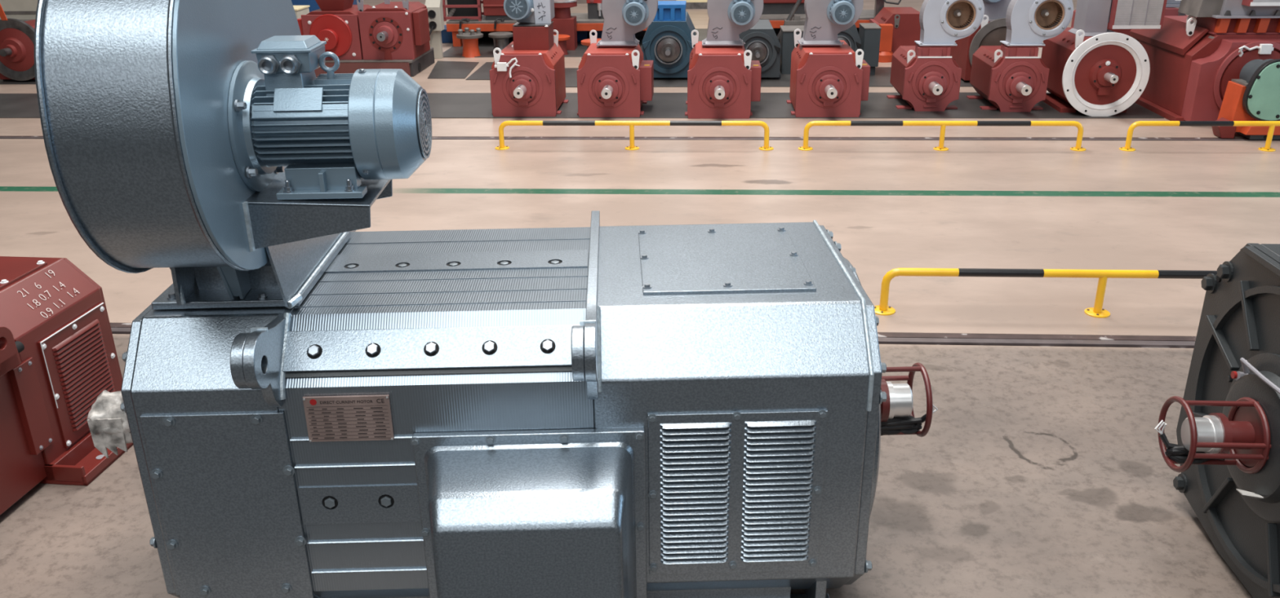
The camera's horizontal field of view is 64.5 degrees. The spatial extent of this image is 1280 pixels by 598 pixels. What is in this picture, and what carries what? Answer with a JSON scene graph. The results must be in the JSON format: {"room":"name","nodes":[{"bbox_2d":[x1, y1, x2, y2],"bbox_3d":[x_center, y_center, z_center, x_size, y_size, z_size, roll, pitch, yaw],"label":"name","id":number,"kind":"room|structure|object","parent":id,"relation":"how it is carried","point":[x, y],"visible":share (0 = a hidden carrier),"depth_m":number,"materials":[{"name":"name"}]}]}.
{"room":"factory floor","nodes":[
{"label":"factory floor","id":0,"kind":"room"},
{"bbox_2d":[0,0,1279,597],"bbox_3d":[0.756,-2.820,12.326,28.000,0.200,39.000,1,22,3],"label":"floor","id":1,"kind":"structure","parent":0,"point":[1037,472],"depth_m":5.37,"materials":[{"name":"concrete"}]},
{"bbox_2d":[0,79,35,84],"bbox_3d":[-7.103,-2.538,11.613,2.400,0.008,0.850,1,22,3],"label":"floor plate","id":2,"kind":"object","parent":1,"relation":"on","point":[2,82],"visible":0.02,"depth_m":11.29,"materials":[{"name":"metal"}]},
{"bbox_2d":[0,17,35,80],"bbox_3d":[-6.766,-2.858,11.477,0.835,0.695,1.120,1,22,3],"label":"motor","id":3,"kind":"object","parent":2,"relation":"on","point":[16,36],"visible":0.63,"depth_m":11.11,"materials":[{"name":"red metal"}]},
{"bbox_2d":[0,3,7,20],"bbox_3d":[-7.000,-3.447,10.855,0.260,0.900,0.013,1,22,3],"label":"strap","id":4,"kind":"object","parent":3,"relation":"attached to","point":[2,15],"visible":1,"depth_m":10.99,"materials":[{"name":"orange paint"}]},
{"bbox_2d":[0,0,38,21],"bbox_3d":[-8.300,-4.045,13.373,1.370,1.500,0.800,1,22,3],"label":"bench","id":5,"kind":"object","parent":1,"relation":"on","point":[22,10],"visible":0.06,"depth_m":13.15,"materials":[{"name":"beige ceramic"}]},
{"bbox_2d":[0,93,39,118],"bbox_3d":[-6.147,-1.922,10.071,1.156,0.008,1.208,1,22,3],"label":"floor plate","id":6,"kind":"object","parent":1,"relation":"on","point":[22,105],"depth_m":10.01,"materials":[{"name":"metal"}]},
{"bbox_2d":[0,256,133,515],"bbox_3d":[-2.425,0.456,3.200,0.855,0.699,1.820,2,22,6],"label":"motor","id":7,"kind":"object","parent":1,"relation":"on","point":[58,353],"visible":0.97,"depth_m":3.61,"materials":[{"name":"red paint"}]},
{"bbox_2d":[293,4,310,18],"bbox_3d":[-4.394,-3.359,12.756,0.430,0.600,0.420,1,22,3],"label":"base cabinet","id":8,"kind":"object","parent":1,"relation":"on","point":[300,10],"visible":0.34,"depth_m":12.64,"materials":[{"name":"beige metal"}]},
{"bbox_2d":[291,0,359,12],"bbox_3d":[-4.567,-4.138,14.288,1.140,0.890,0.640,1,22,3],"label":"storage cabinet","id":9,"kind":"object","parent":1,"relation":"on","point":[313,5],"visible":0.02,"depth_m":13.99,"materials":[{"name":"blue metal"}]},
{"bbox_2d":[314,47,435,77],"bbox_3d":[-3.315,-2.756,11.798,1.635,0.180,1.000,1,22,3],"label":"plinth","id":10,"kind":"object","parent":1,"relation":"on","point":[412,68],"visible":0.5,"depth_m":11.32,"materials":[{"name":"metal"}]},
{"bbox_2d":[297,0,371,59],"bbox_3d":[-3.456,-3.119,11.553,0.715,0.680,0.854,1,22,3],"label":"motor","id":11,"kind":"object","parent":10,"relation":"on","point":[336,22],"visible":0.76,"depth_m":11.25,"materials":[{"name":"red paint"}]},
{"bbox_2d":[357,0,430,59],"bbox_3d":[-2.762,-3.091,11.474,0.650,0.671,0.942,1,22,3],"label":"motor","id":12,"kind":"object","parent":10,"relation":"on","point":[388,30],"visible":1,"depth_m":11.26,"materials":[{"name":"metal"}]},
{"bbox_2d":[424,0,444,58],"bbox_3d":[-2.577,-3.292,12.349,0.346,0.739,0.311,1,22,3],"label":"box","id":13,"kind":"object","parent":1,"relation":"on","point":[435,11],"visible":0.85,"depth_m":12.33,"materials":[{"name":"beige metal"}]},
{"bbox_2d":[427,9,435,18],"bbox_3d":[-2.516,-3.446,12.272,0.100,0.100,0.010,1,22,3],"label":"socket","id":14,"kind":"object","parent":13,"relation":"attached to","point":[431,13],"depth_m":12.27,"materials":[{"name":"black plastic"}]},
{"bbox_2d":[428,21,436,29],"bbox_3d":[-2.515,-3.326,12.321,0.100,0.100,0.010,1,22,3],"label":"socket","id":15,"kind":"object","parent":13,"relation":"attached to","point":[433,24],"depth_m":12.32,"materials":[{"name":"plastic"}]},
{"bbox_2d":[440,25,463,43],"bbox_3d":[-2.617,-3.639,13.936,0.360,0.185,0.480,1,22,3],"label":"storage bin","id":16,"kind":"object","parent":1,"relation":"on","point":[446,37],"visible":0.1,"depth_m":13.74,"materials":[{"name":"blue plastic"}]},
{"bbox_2d":[427,60,479,78],"bbox_3d":[-2.195,-2.664,11.763,0.524,0.008,1.236,-1,22,0],"label":"floor plate","id":17,"kind":"object","parent":1,"relation":"on","point":[442,69],"visible":1,"depth_m":11.71,"materials":[{"name":"metal"}]},
{"bbox_2d":[443,43,465,57],"bbox_3d":[-2.317,-3.219,13.128,0.356,0.008,1.126,1,22,3],"label":"floor plate","id":18,"kind":"object","parent":1,"relation":"on","point":[454,51],"depth_m":12.93,"materials":[{"name":"metal"}]},
{"bbox_2d":[465,62,493,79],"bbox_3d":[-1.535,-2.619,11.630,0.693,0.008,1.180,1,22,3],"label":"floor plate","id":19,"kind":"object","parent":1,"relation":"on","point":[482,73],"visible":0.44,"depth_m":11.43,"materials":[{"name":"metal"}]},
{"bbox_2d":[474,37,493,57],"bbox_3d":[-2.022,-3.318,13.361,0.516,0.008,1.680,1,22,3],"label":"floor plate","id":20,"kind":"object","parent":1,"relation":"on","point":[486,46],"depth_m":13.34,"materials":[{"name":"metal"}]},
{"bbox_2d":[456,26,483,57],"bbox_3d":[-2.110,-3.194,12.627,0.330,0.335,0.330,1,22,3],"label":"stand","id":21,"kind":"object","parent":20,"relation":"on","point":[469,38],"visible":1,"depth_m":12.57,"materials":[{"name":"orange paint"}]},
{"bbox_2d":[488,31,512,53],"bbox_3d":[-1.749,-3.227,12.806,0.310,0.252,0.310,1,22,3],"label":"stand","id":22,"kind":"object","parent":20,"relation":"on","point":[500,39],"visible":0.82,"depth_m":12.72,"materials":[{"name":"grey metal"}]},
{"bbox_2d":[87,210,937,597],"bbox_3d":[-0.370,0.380,2.938,2.551,0.988,1.250,-1,22,-1],"label":"motor","id":23,"kind":"object","parent":1,"relation":"on","point":[596,411],"visible":1,"depth_m":2.59,"materials":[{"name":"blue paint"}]},
{"bbox_2d":[34,0,431,309],"bbox_3d":[-0.891,-0.454,2.521,0.746,0.955,0.974,-1,22,-1],"label":"centrifugal blower","id":24,"kind":"object","parent":23,"relation":"on","point":[202,140],"visible":1,"depth_m":2.28,"materials":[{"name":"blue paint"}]},
{"bbox_2d":[417,88,431,158],"bbox_3d":[-0.517,-0.422,2.443,0.003,0.166,0.166,-1,22,-1],"label":"grille","id":25,"kind":"object","parent":24,"relation":"attached to","point":[424,113],"depth_m":2.42,"materials":[{"name":"silver metal"}]},
{"bbox_2d":[426,93,688,118],"bbox_3d":[-0.872,-1.861,9.751,2.675,0.008,1.177,1,22,3],"label":"floor plate","id":26,"kind":"object","parent":1,"relation":"on","point":[659,105],"depth_m":9.66,"materials":[{"name":"metal"}]},
{"bbox_2d":[489,29,568,116],"bbox_3d":[-1.044,-2.087,9.402,0.636,0.693,1.038,1,22,3],"label":"motor","id":27,"kind":"object","parent":26,"relation":"on","point":[523,82],"visible":0.99,"depth_m":9.17,"materials":[{"name":"metal"}]},
{"bbox_2d":[511,22,554,49],"bbox_3d":[-0.990,-2.437,9.368,0.344,0.219,0.344,1,22,3],"label":"box","id":28,"kind":"object","parent":27,"relation":"on","point":[525,37],"visible":1,"depth_m":9.23,"materials":[{"name":"red paint"}]},
{"bbox_2d":[503,0,555,26],"bbox_3d":[-1.029,-2.776,9.311,0.429,0.481,0.454,1,22,3],"label":"centrifugal blower","id":29,"kind":"object","parent":28,"relation":"on","point":[526,12],"visible":1,"depth_m":9.25,"materials":[{"name":"white paint"}]},
{"bbox_2d":[576,29,653,117],"bbox_3d":[-0.230,-2.067,9.328,0.683,0.693,1.038,1,22,3],"label":"motor","id":30,"kind":"object","parent":26,"relation":"on","point":[612,82],"visible":1,"depth_m":9.10,"materials":[{"name":"metal"}]},
{"bbox_2d":[596,0,657,47],"bbox_3d":[-0.122,-2.600,9.215,0.558,0.613,0.428,1,22,3],"label":"centrifugal blower","id":31,"kind":"object","parent":30,"relation":"on","point":[623,19],"visible":1,"depth_m":9.23,"materials":[{"name":"metal"}]},
{"bbox_2d":[625,5,642,22],"bbox_3d":[-0.053,-2.529,9.015,0.149,0.149,0.004,1,22,3],"label":"grille","id":32,"kind":"object","parent":31,"relation":"attached to","point":[633,14],"depth_m":9.01,"materials":[{"name":"metal"}]},
{"bbox_2d":[684,29,761,118],"bbox_3d":[0.756,-2.046,9.245,0.683,0.693,1.038,1,22,3],"label":"motor","id":33,"kind":"object","parent":26,"relation":"on","point":[722,82],"visible":1,"depth_m":9.01,"materials":[{"name":"metal"}]},
{"bbox_2d":[702,0,763,47],"bbox_3d":[0.836,-2.586,9.150,0.548,0.613,0.428,1,22,3],"label":"centrifugal blower","id":34,"kind":"object","parent":33,"relation":"on","point":[728,19],"visible":1,"depth_m":9.16,"materials":[{"name":"metal"}]},
{"bbox_2d":[733,4,750,22],"bbox_3d":[0.900,-2.515,8.950,0.149,0.149,0.004,1,22,3],"label":"grille","id":35,"kind":"object","parent":34,"relation":"attached to","point":[741,12],"depth_m":8.95,"materials":[{"name":"metal"}]},
{"bbox_2d":[564,67,578,87],"bbox_3d":[-0.761,-2.438,11.161,0.270,0.008,1.178,1,22,3],"label":"floor plate","id":36,"kind":"object","parent":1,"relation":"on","point":[571,73],"depth_m":11.16,"materials":[{"name":"metal"}]},
{"bbox_2d":[564,41,586,57],"bbox_3d":[-0.790,-3.217,13.075,0.240,0.008,1.266,1,22,3],"label":"floor plate","id":37,"kind":"object","parent":1,"relation":"on","point":[580,50],"depth_m":12.86,"materials":[{"name":"metal"}]},
{"bbox_2d":[446,13,647,46],"bbox_3d":[-1.059,-3.630,13.671,2.900,0.330,0.915,1,22,3],"label":"bench","id":38,"kind":"object","parent":37,"relation":"on","point":[583,23],"visible":0.25,"depth_m":13.27,"materials":[{"name":"orange paint"}]},
{"bbox_2d":[442,0,484,21],"bbox_3d":[-2.320,-4.028,13.455,0.500,0.600,0.540,1,22,3],"label":"frame","id":39,"kind":"object","parent":38,"relation":"on","point":[457,9],"visible":0.83,"depth_m":13.41,"materials":[{"name":"red metal"}]},
{"bbox_2d":[458,17,470,29],"bbox_3d":[-2.296,-3.602,13.260,0.162,0.130,0.050,-16,27,-33],"label":"clamp","id":40,"kind":"object","parent":38,"relation":"hanging from","point":[462,19],"visible":1,"depth_m":13.23,"materials":[{"name":"black metal"}]},
{"bbox_2d":[493,17,504,28],"bbox_3d":[-1.839,-3.597,13.233,0.162,0.130,0.050,-16,27,-33],"label":"clamp","id":41,"kind":"object","parent":38,"relation":"hanging from","point":[497,19],"visible":1,"depth_m":13.20,"materials":[{"name":"grey metal"}]},
{"bbox_2d":[483,0,515,20],"bbox_3d":[-1.504,-4.093,13.429,1.070,0.720,0.565,1,22,3],"label":"motor","id":42,"kind":"object","parent":38,"relation":"on","point":[493,10],"visible":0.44,"depth_m":13.29,"materials":[{"name":"red metal"}]},
{"bbox_2d":[586,0,604,18],"bbox_3d":[-0.517,-4.091,13.353,0.350,0.750,0.390,1,22,3],"label":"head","id":43,"kind":"object","parent":38,"relation":"on","point":[594,6],"visible":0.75,"depth_m":13.32},
{"bbox_2d":[553,34,570,55],"bbox_3d":[-1.016,-3.166,12.659,0.300,0.232,0.300,1,22,3],"label":"stand","id":44,"kind":"object","parent":37,"relation":"on","point":[562,38],"visible":0.53,"depth_m":12.58,"materials":[{"name":"orange paint"}]},
{"bbox_2d":[551,0,577,50],"bbox_3d":[-0.989,-3.522,13.015,0.390,0.622,0.390,1,22,3],"label":"motor","id":45,"kind":"object","parent":37,"relation":"on","point":[564,23],"visible":0.7,"depth_m":12.88,"materials":[{"name":"metal"}]},
{"bbox_2d":[577,31,590,41],"bbox_3d":[-0.853,-3.620,13.832,0.360,0.185,0.480,1,22,3],"label":"storage bin","id":46,"kind":"object","parent":37,"relation":"on","point":[581,35],"visible":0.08,"depth_m":13.63,"materials":[{"name":"blue plastic"}]},
{"bbox_2d":[591,31,602,38],"bbox_3d":[-0.465,-3.616,13.809,0.360,0.185,0.480,1,22,3],"label":"storage bin","id":47,"kind":"object","parent":37,"relation":"on","point":[599,33],"visible":0.06,"depth_m":13.61,"materials":[{"name":"plastic"}]},
{"bbox_2d":[581,38,601,48],"bbox_3d":[-0.528,-2.941,12.053,0.340,0.262,0.340,1,22,3],"label":"stand","id":48,"kind":"object","parent":1,"relation":"on","point":[585,42],"visible":0.21,"depth_m":11.93,"materials":[{"name":"orange paint"}]},
{"bbox_2d":[494,120,773,151],"bbox_3d":[-0.056,-1.309,8.082,2.233,0.225,0.116,1,22,3],"label":"guard rail","id":49,"kind":"object","parent":1,"relation":"on","point":[631,123],"visible":1,"depth_m":8.04,"materials":[{"name":"yellow metal"}]},
{"bbox_2d":[635,36,643,50],"bbox_3d":[-0.018,-3.392,13.478,0.159,0.008,1.201,1,22,3],"label":"floor plate","id":50,"kind":"object","parent":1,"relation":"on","point":[640,38],"depth_m":13.73,"materials":[{"name":"metal"}]},
{"bbox_2d":[0,136,1279,141],"bbox_3d":[0.510,-1.326,8.428,27.000,0.020,0.112,1,22,3],"label":"track rail","id":51,"kind":"object","parent":1,"relation":"on","point":[1,137],"visible":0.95,"depth_m":8.36,"materials":[{"name":"grey metal"}]},
{"bbox_2d":[110,323,1195,348],"bbox_3d":[0.277,0.180,4.740,27.000,0.020,0.135,1,22,3],"label":"track rail","id":52,"kind":"object","parent":1,"relation":"on","point":[924,339],"visible":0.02,"depth_m":4.65,"materials":[{"name":"grey metal"}]},
{"bbox_2d":[653,77,687,87],"bbox_3d":[0.322,-2.301,10.790,0.361,0.008,0.533,1,22,3],"label":"floor plate","id":53,"kind":"object","parent":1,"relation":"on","point":[658,82],"depth_m":10.77,"materials":[{"name":"metal"}]},
{"bbox_2d":[642,0,695,78],"bbox_3d":[0.322,-2.841,11.079,0.605,0.790,1.140,1,22,3],"label":"motor","id":54,"kind":"object","parent":53,"relation":"on","point":[667,41],"visible":0.88,"depth_m":10.75,"materials":[{"name":"blue paint"}]},
{"bbox_2d":[675,0,707,8],"bbox_3d":[1.055,-5.569,16.940,0.900,1.400,0.122,1,22,3],"label":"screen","id":55,"kind":"object","parent":1,"relation":"on","point":[691,4],"visible":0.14,"depth_m":17.16,"materials":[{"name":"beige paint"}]},
{"bbox_2d":[695,28,707,40],"bbox_3d":[0.861,-3.700,14.207,0.166,0.008,1.173,1,22,3],"label":"floor plate","id":56,"kind":"object","parent":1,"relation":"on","point":[702,32],"depth_m":14.26,"materials":[{"name":"metal"}]},
{"bbox_2d":[777,0,805,40],"bbox_3d":[1.938,-3.658,12.699,0.591,1.066,0.140,1,22,3],"label":"bar","id":57,"kind":"object","parent":56,"relation":"on","point":[788,21],"visible":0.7,"depth_m":12.70,"materials":[{"name":"grey metal"}]},
{"bbox_2d":[759,9,874,35],"bbox_3d":[2.290,-3.637,13.564,1.800,0.340,0.915,1,22,3],"label":"bench","id":58,"kind":"object","parent":56,"relation":"on","point":[775,20],"visible":0.06,"depth_m":13.16,"materials":[{"name":"orange paint"}]},
{"bbox_2d":[761,0,804,13],"bbox_3d":[1.815,-4.189,13.583,0.840,0.680,0.520,1,22,3],"label":"motor","id":59,"kind":"object","parent":58,"relation":"on","point":[770,6],"visible":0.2,"depth_m":13.50,"materials":[{"name":"red paint"}]},
{"bbox_2d":[873,0,901,17],"bbox_3d":[3.028,-3.761,12.641,0.472,1.250,0.342,1,22,3],"label":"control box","id":60,"kind":"object","parent":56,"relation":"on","point":[879,4],"visible":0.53,"depth_m":12.65,"materials":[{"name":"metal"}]},
{"bbox_2d":[760,71,790,87],"bbox_3d":[1.453,-2.362,10.904,0.349,0.008,0.940,1,22,3],"label":"floor plate","id":61,"kind":"object","parent":1,"relation":"on","point":[784,82],"depth_m":10.73,"materials":[{"name":"metal"}]},
{"bbox_2d":[738,19,781,78],"bbox_3d":[1.254,-2.696,11.025,0.540,0.540,1.040,1,22,3],"label":"motor","id":62,"kind":"object","parent":61,"relation":"on","point":[763,43],"visible":0.7,"depth_m":10.71,"materials":[{"name":"grey metal"}]},
{"bbox_2d":[779,25,804,74],"bbox_3d":[1.710,-2.767,11.270,0.300,0.475,0.440,1,22,3],"label":"metal box","id":63,"kind":"object","parent":61,"relation":"on","point":[787,36],"visible":0.45,"depth_m":11.10,"materials":[{"name":"grey metal"}]},
{"bbox_2d":[869,66,893,86],"bbox_3d":[2.603,-2.405,10.972,0.410,0.008,1.159,1,22,3],"label":"floor plate","id":64,"kind":"object","parent":1,"relation":"on","point":[881,77],"depth_m":10.88,"materials":[{"name":"metal"}]},
{"bbox_2d":[837,23,861,55],"bbox_3d":[2.130,-2.719,11.014,0.497,0.570,0.940,1,22,3],"label":"motor","id":65,"kind":"object","parent":64,"relation":"on","point":[851,36],"visible":0.2,"depth_m":10.72,"materials":[{"name":"grey metal"}]},
{"bbox_2d":[858,22,881,75],"bbox_3d":[2.503,-2.737,11.124,0.180,0.512,0.430,1,22,3],"label":"metal box","id":66,"kind":"object","parent":64,"relation":"on","point":[869,33],"visible":0.73,"depth_m":10.93,"materials":[{"name":"grey metal"}]},
{"bbox_2d":[878,23,893,62],"bbox_3d":[2.865,-2.997,11.871,0.220,0.420,0.220,1,22,3],"label":"stand","id":67,"kind":"object","parent":1,"relation":"on","point":[886,53],"visible":0.71,"depth_m":11.81,"materials":[{"name":"orange paint"}]},
{"bbox_2d":[869,6,920,53],"bbox_3d":[3.149,-3.251,12.312,0.630,0.490,0.720,1,22,3],"label":"motor","id":68,"kind":"object","parent":1,"relation":"on","point":[905,22],"visible":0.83,"depth_m":12.00,"materials":[{"name":"red metal"}]},
{"bbox_2d":[798,120,1085,151],"bbox_3d":[2.362,-1.283,7.940,2.225,0.225,0.116,1,22,3],"label":"guard rail","id":69,"kind":"object","parent":1,"relation":"on","point":[943,124],"visible":1,"depth_m":7.90,"materials":[{"name":"yellow metal"}]},
{"bbox_2d":[749,92,1164,118],"bbox_3d":[2.823,-1.827,9.546,3.615,0.008,1.196,1,22,3],"label":"floor plate","id":70,"kind":"object","parent":1,"relation":"on","point":[771,104],"depth_m":9.26,"materials":[{"name":"metal"}]},
{"bbox_2d":[786,28,870,117],"bbox_3d":[1.725,-2.047,9.216,0.693,0.693,1.038,1,22,3],"label":"motor","id":71,"kind":"object","parent":70,"relation":"on","point":[826,82],"visible":0.98,"depth_m":8.99,"materials":[{"name":"metal"}]},
{"bbox_2d":[797,0,863,47],"bbox_3d":[1.720,-2.577,9.098,0.548,0.613,0.428,1,22,3],"label":"centrifugal blower","id":72,"kind":"object","parent":71,"relation":"on","point":[824,19],"visible":1,"depth_m":9.12,"materials":[{"name":"metal"}]},
{"bbox_2d":[835,4,852,22],"bbox_3d":[1.783,-2.505,8.898,0.149,0.149,0.004,1,22,3],"label":"grille","id":73,"kind":"object","parent":72,"relation":"attached to","point":[843,13],"depth_m":8.90,"materials":[{"name":"metal"}]},
{"bbox_2d":[886,44,961,111],"bbox_3d":[2.657,-2.077,9.415,0.546,0.575,1.018,1,22,3],"label":"motor","id":74,"kind":"object","parent":70,"relation":"on","point":[927,78],"visible":1,"depth_m":9.17,"materials":[{"name":"metal"}]},
{"bbox_2d":[914,0,984,47],"bbox_3d":[2.785,-2.581,9.169,0.546,0.540,0.431,1,22,3],"label":"centrifugal blower","id":75,"kind":"object","parent":74,"relation":"on","point":[942,22],"visible":1,"depth_m":9.06,"materials":[{"name":"metal"}]},
{"bbox_2d":[966,44,1049,111],"bbox_3d":[3.415,-2.058,9.343,0.546,0.575,1.018,1,22,3],"label":"motor","id":76,"kind":"object","parent":70,"relation":"on","point":[1012,79],"visible":1,"depth_m":9.11,"materials":[{"name":"metal"}]},
{"bbox_2d":[1000,0,1073,47],"bbox_3d":[3.542,-2.562,9.096,0.546,0.540,0.431,1,22,3],"label":"centrifugal blower","id":77,"kind":"object","parent":76,"relation":"on","point":[1028,23],"visible":1,"depth_m":8.99,"materials":[{"name":"metal"}]},
{"bbox_2d":[1040,26,1150,116],"bbox_3d":[4.086,-2.099,9.200,0.730,0.743,1.152,1,22,3],"label":"motor","id":78,"kind":"object","parent":70,"relation":"on","point":[1104,74],"visible":0.99,"depth_m":8.88,"materials":[{"name":"white paint"}]},
{"bbox_2d":[1068,0,1167,35],"bbox_3d":[4.271,-2.683,9.049,0.684,0.620,0.387,1,22,3],"label":"filter blower","id":79,"kind":"object","parent":78,"relation":"on","point":[1093,17],"visible":0.84,"depth_m":8.95,"materials":[{"name":"grey metal"}]},
{"bbox_2d":[960,78,972,86],"bbox_3d":[3.369,-2.255,10.580,0.156,0.008,0.425,1,22,3],"label":"floor plate","id":80,"kind":"object","parent":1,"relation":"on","point":[963,83],"depth_m":10.51,"materials":[{"name":"metal"}]},
{"bbox_2d":[950,14,1006,80],"bbox_3d":[3.721,-2.720,10.724,0.670,0.741,0.890,1,22,3],"label":"motor","id":81,"kind":"object","parent":80,"relation":"on","point":[988,33],"visible":0.35,"depth_m":10.35,"materials":[{"name":"red paint"}]},
{"bbox_2d":[982,0,1011,21],"bbox_3d":[3.636,-3.247,10.465,0.440,0.700,0.560,1,22,3],"label":"filter blower","id":82,"kind":"object","parent":81,"relation":"on","point":[993,9],"visible":0.37,"depth_m":10.40,"materials":[{"name":"grey metal"}]},
{"bbox_2d":[1071,7,1186,35],"bbox_3d":[5.230,-2.811,10.900,0.900,0.690,0.920,1,22,3],"label":"motor","id":83,"kind":"object","parent":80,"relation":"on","point":[1169,11],"visible":0.04,"depth_m":10.43,"materials":[{"name":"red metal"}]},
{"bbox_2d":[1165,0,1180,7],"bbox_3d":[5.274,-3.431,10.508,0.780,0.750,0.570,1,22,3],"label":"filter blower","id":84,"kind":"object","parent":83,"relation":"on","point":[1170,3],"visible":0.13,"depth_m":10.46,"materials":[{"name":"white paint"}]},
{"bbox_2d":[874,267,1217,318],"bbox_3d":[2.216,-0.035,4.882,2.166,0.225,0.116,1,22,3],"label":"guard rail","id":85,"kind":"object","parent":1,"relation":"on","point":[883,309],"visible":0.91,"depth_m":4.86,"materials":[{"name":"yellow metal"}]},
{"bbox_2d":[1175,0,1185,15],"bbox_3d":[5.344,-2.710,10.052,0.190,1.200,0.050,1,22,3],"label":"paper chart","id":86,"kind":"object","parent":1,"relation":"on","point":[1179,13],"visible":0.14,"depth_m":10.00,"materials":[{"name":"white paper"}]},
{"bbox_2d":[1119,120,1279,151],"bbox_3d":[4.844,-1.256,7.793,2.229,0.225,0.116,1,22,3],"label":"guard rail","id":87,"kind":"object","parent":1,"relation":"on","point":[1272,124],"visible":1,"depth_m":7.78,"materials":[{"name":"yellow metal"}]},
{"bbox_2d":[1129,15,1279,120],"bbox_3d":[5.143,-2.108,9.031,1.040,0.861,1.615,1,22,3],"label":"motor","id":88,"kind":"object","parent":1,"relation":"on","point":[1192,66],"visible":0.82,"depth_m":8.61,"materials":[{"name":"red paint"}]},
{"bbox_2d":[1195,17,1279,32],"bbox_3d":[5.266,-2.344,8.610,0.870,0.120,0.460,1,22,3],"label":"box","id":89,"kind":"object","parent":88,"relation":"on","point":[1211,24],"visible":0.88,"depth_m":8.50,"materials":[{"name":"orange paint"}]},
{"bbox_2d":[1177,0,1279,18],"bbox_3d":[5.186,-2.677,8.473,1.020,0.600,0.552,1,22,3],"label":"filter blower","id":90,"kind":"object","parent":89,"relation":"on","point":[1218,9],"visible":1,"depth_m":8.44,"materials":[{"name":"grey metal"}]},
{"bbox_2d":[1154,243,1279,597],"bbox_3d":[2.203,0.405,2.842,1.449,0.950,1.025,1,22,3],"label":"motor","id":91,"kind":"object","parent":1,"relation":"on","point":[1227,451],"visible":1,"depth_m":2.93,"materials":[{"name":"grey paint"}]},
{"bbox_2d":[1211,58,1279,139],"bbox_3d":[5.115,-1.620,8.125,0.938,0.634,0.360,1,22,3],"label":"motor","id":92,"kind":"object","parent":1,"relation":"on","point":[1255,95],"visible":0.9,"depth_m":8.04,"materials":[{"name":"orange red paint"},{"name":"slate grey paint"},{"name":"mint green paint"}]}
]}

